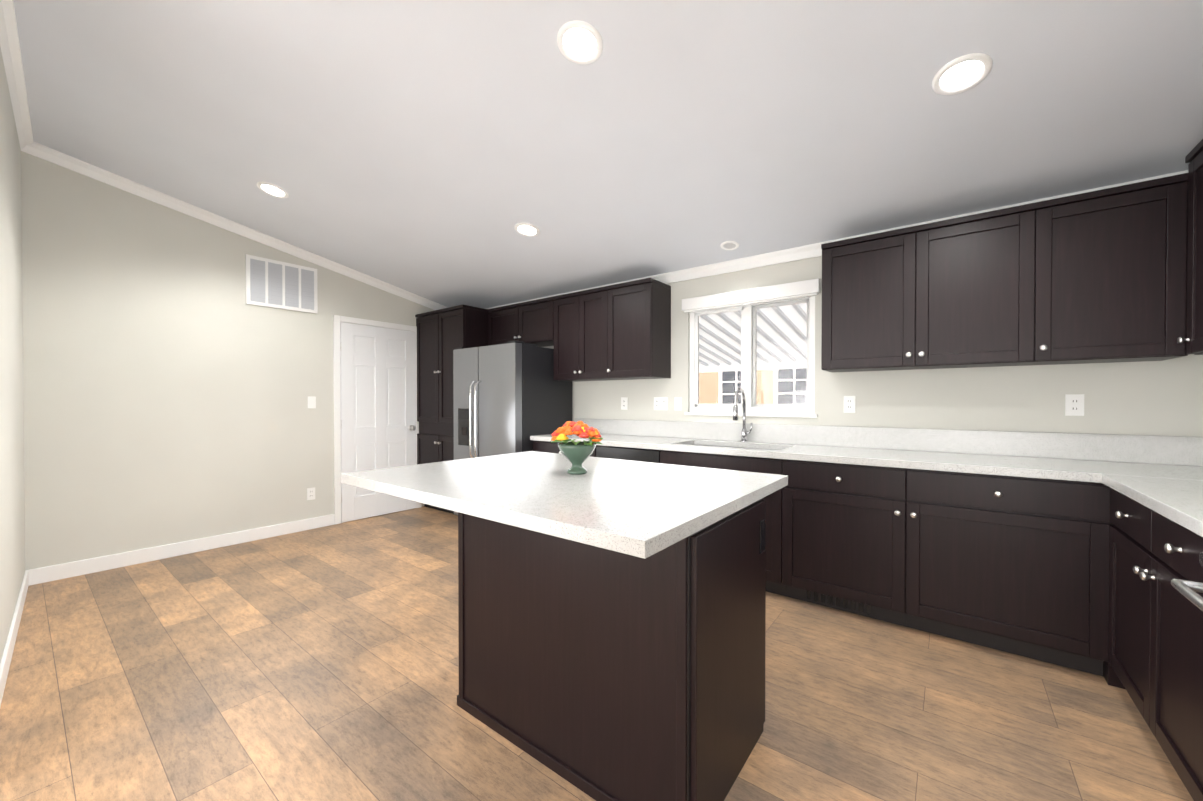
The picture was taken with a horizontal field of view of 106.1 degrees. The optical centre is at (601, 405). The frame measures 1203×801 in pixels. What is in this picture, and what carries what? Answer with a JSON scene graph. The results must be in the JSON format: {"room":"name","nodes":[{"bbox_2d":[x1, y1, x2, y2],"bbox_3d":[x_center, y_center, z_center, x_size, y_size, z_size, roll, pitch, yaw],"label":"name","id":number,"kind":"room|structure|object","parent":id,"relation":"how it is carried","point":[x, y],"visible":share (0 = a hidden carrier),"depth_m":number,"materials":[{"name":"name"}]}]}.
{"room":"kitchen","nodes":[
{"label":"kitchen","id":0,"kind":"room"},
{"bbox_2d":[0,47,24,662],"bbox_3d":[-2.921,-0.305,2.140,2.500,3.032,0.245,0,1,38],"label":"wall","id":1,"kind":"structure","parent":0,"point":[12,526],"depth_m":2.37,"materials":[{"name":"paint"}]},
{"bbox_2d":[0,569,35,705],"bbox_3d":[-2.880,1.158,2.205,2.500,0.105,0.138,0,1,38],"label":"baseboard","id":2,"kind":"structure","parent":1,"relation":"attached to","point":[29,579],"depth_m":2.27,"materials":[{"name":"white wood"}]},
{"bbox_2d":[0,0,39,155],"bbox_3d":[-2.847,-1.725,2.172,2.443,0.100,0.193,0,1,38],"label":"crown molding","id":3,"kind":"structure","parent":1,"relation":"attached to","point":[12,58],"depth_m":2.35,"materials":[{"name":"white wood"}]},
{"bbox_2d":[21,151,434,570],"bbox_3d":[-4.231,-0.342,2.585,0.120,3.098,8.280,0,1,38],"label":"wall","id":4,"kind":"structure","parent":0,"point":[172,380],"depth_m":3.51,"materials":[{"name":"paint"}]},
{"bbox_2d":[32,514,334,583],"bbox_3d":[-3.243,1.145,3.771,0.013,0.105,1.885,0,1,38],"label":"baseboard","id":5,"kind":"structure","parent":4,"relation":"attached to","point":[68,570],"depth_m":3.56,"materials":[{"name":"white wood"}]},
{"bbox_2d":[25,144,448,309],"bbox_3d":[-2.797,-1.412,4.293,0.055,0.715,3.360,0,1,38],"label":"crown molding","id":6,"kind":"structure","parent":4,"relation":"attached to","point":[51,155],"depth_m":3.74,"materials":[{"name":"white wood"}]},
{"bbox_2d":[246,254,317,313],"bbox_3d":[-2.924,-1.101,4.159,0.018,0.430,0.560,0,1,38],"label":"air vent","id":7,"kind":"object","parent":4,"relation":"in","point":[278,284],"visible":1,"depth_m":4.13,"materials":[{"name":"white metal"}]},
{"bbox_2d":[307,487,314,499],"bbox_3d":[-2.794,0.852,4.354,0.007,0.114,0.070,0,1,38],"label":"electrical outlet","id":8,"kind":"object","parent":4,"relation":"attached to","point":[310,493],"visible":1,"depth_m":4.35,"materials":[{"name":"white plastic"}]},
{"bbox_2d":[308,396,315,407],"bbox_3d":[-2.788,-0.028,4.354,0.008,0.114,0.070,0,1,38],"label":"light switch","id":9,"kind":"object","parent":4,"relation":"attached to","point":[311,401],"visible":1,"depth_m":4.35,"materials":[{"name":"white plastic"}]},
{"bbox_2d":[333,315,421,524],"bbox_3d":[-2.380,0.143,4.877,0.020,2.090,0.935,0,1,38],"label":"door frame","id":10,"kind":"structure","parent":4,"relation":"attached to","point":[337,319],"depth_m":4.53,"materials":[{"name":"white wood"}]},
{"bbox_2d":[340,322,416,522],"bbox_3d":[-2.355,0.172,4.856,0.082,2.020,0.812,0,1,38],"label":"door","id":11,"kind":"structure","parent":4,"relation":"in","point":[378,393],"depth_m":4.83,"materials":[{"name":"white wood"}]},
{"bbox_2d":[0,506,1193,800],"bbox_3d":[-1.800,1.273,0.725,6.620,0.100,8.600,0,1,38],"label":"floor","id":12,"kind":"structure","parent":0,"point":[318,664],"depth_m":1.85,"materials":[{"name":"brown wood"}]},
{"bbox_2d":[415,305,488,513],"bbox_3d":[-1.590,0.073,5.174,0.901,2.225,0.674,0,1,38],"label":"pantry","id":13,"kind":"object","parent":12,"relation":"on","point":[443,334],"visible":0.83,"depth_m":4.92,"materials":[{"name":"brown wood"}]},
{"bbox_2d":[453,341,571,515],"bbox_3d":[-0.911,0.301,4.516,0.920,1.750,0.831,0,1,38],"label":"fridge","id":14,"kind":"object","parent":12,"relation":"on","point":[509,397],"visible":0.54,"depth_m":4.20,"materials":[{"name":"silver metal"}]},
{"bbox_2d":[530,439,593,456],"bbox_3d":[-0.154,0.756,4.118,0.722,0.875,0.601,0,1,38],"label":"base cabinet","id":15,"kind":"object","parent":12,"relation":"on","point":[540,447],"depth_m":3.99,"materials":[{"name":"brown wood"}]},
{"bbox_2d":[456,491,774,800],"bbox_3d":[0.020,0.776,1.755,1.048,0.877,0.628,0,1,38],"label":"kitchen island","id":16,"kind":"object","parent":12,"relation":"on","point":[611,624],"depth_m":1.41,"materials":[{"name":"brown wood"}]},
{"bbox_2d":[341,451,787,558],"bbox_3d":[-0.170,0.313,1.916,1.537,0.041,1.120,0,1,38],"label":"island countertop","id":17,"kind":"structure","parent":16,"relation":"on","point":[635,509],"depth_m":1.54,"materials":[{"name":"white stone"}]},
{"bbox_2d":[551,421,602,474],"bbox_3d":[-0.105,0.179,1.948,0.227,0.224,0.227,0,1,38],"label":"vase","id":18,"kind":"object","parent":17,"relation":"on","point":[576,454],"visible":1,"depth_m":1.90,"materials":[{"name":"green ceramic"}]},
{"bbox_2d":[594,447,665,463],"bbox_3d":[0.369,0.760,3.715,0.720,0.875,0.601,0,1,38],"label":"base cabinet","id":19,"kind":"object","parent":12,"relation":"on","point":[623,453],"depth_m":3.45,"materials":[{"name":"brown wood"}]},
{"bbox_2d":[596,445,660,462],"bbox_3d":[0.356,0.762,3.698,0.592,0.872,0.646,0,1,38],"label":"dishwasher","id":20,"kind":"object","parent":19,"relation":"in","point":[623,452],"depth_m":3.45,"materials":[{"name":"black metal"}]},
{"bbox_2d":[666,443,793,597],"bbox_3d":[0.971,0.763,3.252,0.922,0.875,0.601,0,1,38],"label":"base cabinet","id":21,"kind":"object","parent":12,"relation":"on","point":[779,504],"depth_m":2.80,"materials":[{"name":"brown wood"}]},
{"bbox_2d":[794,459,885,621],"bbox_3d":[1.538,0.767,2.815,0.750,0.875,0.601,0,1,38],"label":"base cabinet","id":22,"kind":"object","parent":12,"relation":"on","point":[840,508],"depth_m":2.58,"materials":[{"name":"brown wood"}]},
{"bbox_2d":[886,467,1101,672],"bbox_3d":[2.041,0.771,2.391,0.805,0.875,0.659,0,1,38],"label":"base cabinet","id":23,"kind":"object","parent":12,"relation":"on","point":[1078,551],"depth_m":2.18,"materials":[{"name":"brown wood"}]},
{"bbox_2d":[530,434,1202,478],"bbox_3d":[1.188,0.303,3.061,4.141,0.040,0.631,0,1,38],"label":"countertop","id":24,"kind":"structure","parent":23,"relation":"on","point":[808,452],"depth_m":2.50,"materials":[{"name":"white stone"}]},
{"bbox_2d":[700,445,778,450],"bbox_3d":[0.931,0.424,3.253,0.808,0.204,0.438,0,1,38],"label":"sink","id":25,"kind":"object","parent":24,"relation":"in","point":[732,446],"depth_m":3.38,"materials":[{"name":"silver metal"}]},
{"bbox_2d":[733,387,751,441],"bbox_3d":[1.050,0.071,3.368,0.096,0.418,0.228,0,1,38],"label":"faucet","id":26,"kind":"object","parent":24,"relation":"on","point":[745,428],"depth_m":3.43,"materials":[{"name":"silver metal"}]},
{"bbox_2d":[1090,483,1202,800],"bbox_3d":[2.091,0.779,1.381,0.657,0.875,1.035,0,1,38],"label":"base cabinet","id":27,"kind":"object","parent":12,"relation":"on","point":[1146,637],"depth_m":1.53,"materials":[{"name":"brown wood"}]},
{"bbox_2d":[1102,475,1202,534],"bbox_3d":[2.087,0.317,1.352,0.631,0.040,0.980,0,1,38],"label":"countertop","id":28,"kind":"structure","parent":27,"relation":"on","point":[1181,499],"depth_m":1.54,"materials":[{"name":"white stone"}]},
{"bbox_2d":[1171,552,1202,610],"bbox_3d":[1.518,0.713,0.669,0.694,1.020,0.760,0,1,38],"label":"range","id":29,"kind":"object","parent":12,"relation":"on","point":[1188,590],"visible":1,"depth_m":1.10,"materials":[{"name":"silver metal"}]},
{"bbox_2d":[13,0,1202,308],"bbox_3d":[-1.800,-1.521,0.701,6.020,0.848,8.000,0,1,38],"label":"ceiling","id":30,"kind":"structure","parent":0,"point":[435,150],"depth_m":2.24,"materials":[{"name":"paint"}]},
{"bbox_2d":[257,182,288,197],"bbox_3d":[-2.367,-1.548,3.258,0.190,0.043,0.188,0,1,38],"label":"recessed light","id":31,"kind":"object","parent":30,"relation":"in","point":[273,190],"visible":1,"depth_m":3.25,"materials":[{"name":"white plastic"}]},
{"bbox_2d":[514,223,539,236],"bbox_3d":[-0.560,-1.321,3.409,0.190,0.043,0.188,0,1,38],"label":"recessed light","id":32,"kind":"object","parent":30,"relation":"in","point":[527,229],"visible":1,"depth_m":3.40,"materials":[{"name":"white plastic"}]},
{"bbox_2d":[557,20,602,63],"bbox_3d":[-0.089,-1.484,1.857,0.190,0.043,0.188,0,1,38],"label":"recessed light","id":33,"kind":"object","parent":30,"relation":"in","point":[579,42],"visible":1,"depth_m":1.85,"materials":[{"name":"white plastic"}]},
{"bbox_2d":[721,241,738,249],"bbox_3d":[0.936,-1.165,3.304,0.130,0.032,0.129,0,1,38],"label":"recessed light","id":34,"kind":"object","parent":30,"relation":"in","point":[729,245],"visible":1,"depth_m":3.30,"materials":[{"name":"white plastic"}]},
{"bbox_2d":[932,53,992,94],"bbox_3d":[1.437,-1.317,1.806,0.190,0.043,0.188,0,1,38],"label":"recessed light","id":35,"kind":"object","parent":30,"relation":"in","point":[961,74],"visible":1,"depth_m":1.80,"materials":[{"name":"white plastic"}]},
{"bbox_2d":[544,256,1202,436],"bbox_3d":[0.685,0.021,3.938,6.020,2.350,0.140,0,1,38],"label":"wall","id":36,"kind":"structure","parent":0,"point":[1161,398],"depth_m":2.76,"materials":[{"name":"paint"}]},
{"bbox_2d":[488,297,553,346],"bbox_3d":[-0.753,-0.831,4.716,0.966,0.410,0.364,0,1,38],"label":"upper cabinet","id":37,"kind":"object","parent":36,"relation":"attached to","point":[530,322],"visible":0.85,"depth_m":4.56,"materials":[{"name":"brown wood"}]},
{"bbox_2d":[553,278,670,381],"bbox_3d":[0.061,-0.633,4.091,1.080,0.795,0.364,0,1,38],"label":"upper cabinet","id":38,"kind":"object","parent":36,"relation":"attached to","point":[621,331],"visible":1,"depth_m":3.88,"materials":[{"name":"brown wood"}]},
{"bbox_2d":[621,397,627,409],"bbox_3d":[0.211,-0.017,4.208,0.070,0.114,0.007,0,1,38],"label":"electrical outlet","id":39,"kind":"object","parent":36,"relation":"attached to","point":[624,403],"visible":1,"depth_m":4.20,"materials":[{"name":"white plastic"}]},
{"bbox_2d":[654,397,667,409],"bbox_3d":[0.520,-0.015,3.970,0.140,0.114,0.007,0,1,38],"label":"electrical outlet","id":40,"kind":"object","parent":36,"relation":"attached to","point":[660,403],"visible":1,"depth_m":3.97,"materials":[{"name":"white plastic"}]},
{"bbox_2d":[674,397,681,409],"bbox_3d":[0.655,-0.014,3.866,0.070,0.114,0.008,0,1,38],"label":"light switch","id":41,"kind":"object","parent":36,"relation":"attached to","point":[677,403],"visible":1,"depth_m":3.86,"materials":[{"name":"white plastic"}]},
{"bbox_2d":[685,296,817,417],"bbox_3d":[1.146,-0.369,3.542,1.030,0.905,0.120,0,1,38],"label":"window","id":42,"kind":"structure","parent":36,"relation":"in","point":[748,353],"depth_m":3.53,"materials":[{"name":"white"}]},
{"bbox_2d":[682,278,819,312],"bbox_3d":[1.105,-0.831,3.485,1.060,0.110,0.047,0,1,38],"label":"shade","id":43,"kind":"object","parent":42,"relation":"attached to","point":[799,289],"visible":1,"depth_m":3.42,"materials":[{"name":"white fabric"}]},
{"bbox_2d":[486,170,1187,308],"bbox_3d":[0.625,-1.092,3.851,6.020,0.084,0.057,0,1,38],"label":"crown molding","id":44,"kind":"structure","parent":36,"relation":"attached to","point":[812,250],"depth_m":3.36,"materials":[{"name":"white wood"}]},
{"bbox_2d":[844,396,854,412],"bbox_3d":[1.685,-0.007,3.073,0.070,0.114,0.007,0,1,38],"label":"electrical outlet","id":45,"kind":"object","parent":36,"relation":"attached to","point":[849,404],"visible":1,"depth_m":3.07,"materials":[{"name":"white plastic"}]},
{"bbox_2d":[575,419,1202,466],"bbox_3d":[1.375,0.211,3.303,4.141,0.140,0.020,0,1,38],"label":"backsplash","id":46,"kind":"structure","parent":36,"relation":"attached to","point":[1188,450],"depth_m":2.74,"materials":[{"name":"white stone"}]},
{"bbox_2d":[821,198,1056,371],"bbox_3d":[1.912,-0.621,2.686,1.046,0.795,0.332,0,1,38],"label":"upper cabinet","id":47,"kind":"object","parent":36,"relation":"attached to","point":[976,290],"depth_m":2.49,"materials":[{"name":"brown wood"}]},
{"bbox_2d":[1065,394,1083,415],"bbox_3d":[2.532,-0.002,2.420,0.070,0.114,0.007,0,1,38],"label":"electrical outlet","id":48,"kind":"object","parent":36,"relation":"attached to","point":[1074,404],"visible":1,"depth_m":2.42,"materials":[{"name":"white plastic"}]},
{"bbox_2d":[1057,173,1187,363],"bbox_3d":[2.451,-0.617,2.270,0.552,0.795,0.332,0,1,38],"label":"upper cabinet","id":49,"kind":"object","parent":36,"relation":"attached to","point":[1098,276],"depth_m":2.10,"materials":[{"name":"brown wood"}]},
{"bbox_3d":[0.632,-0.310,-1.163,0.120,3.098,8.280,0,1,38],"label":"wall","id":50,"kind":"structure","parent":0,"visible":0},
{"bbox_2d":[1177,139,1202,354],"bbox_3d":[2.300,-0.645,1.400,0.364,0.865,1.205,0,1,38],"label":"upper cabinet","id":51,"kind":"object","parent":50,"relation":"attached to","point":[1194,338],"visible":0.98,"depth_m":1.92,"materials":[{"name":"brown wood"}]},
{"label":"outside","id":52,"kind":"structure","parent":0,"visible":0},
{"bbox_3d":[5.749,1.954,8.889,16.020,0.100,13.860,0,1,38],"label":"ground","id":53,"kind":"structure","parent":52,"visible":0},
{"bbox_2d":[699,368,805,403],"bbox_3d":[5.074,0.104,8.832,13.000,3.600,0.550,0,1,38],"label":"house","id":54,"kind":"structure","parent":53,"relation":"on","point":[781,383],"depth_m":9.96,"materials":[{"name":"paint"}]},
{"bbox_2d":[699,303,806,372],"bbox_3d":[2.041,0.334,5.307,12.500,3.200,3.640,0,1,38],"label":"awning","id":55,"kind":"object","parent":53,"relation":"on","point":[779,338],"depth_m":5.96,"materials":[{"name":"white"}]}
]}

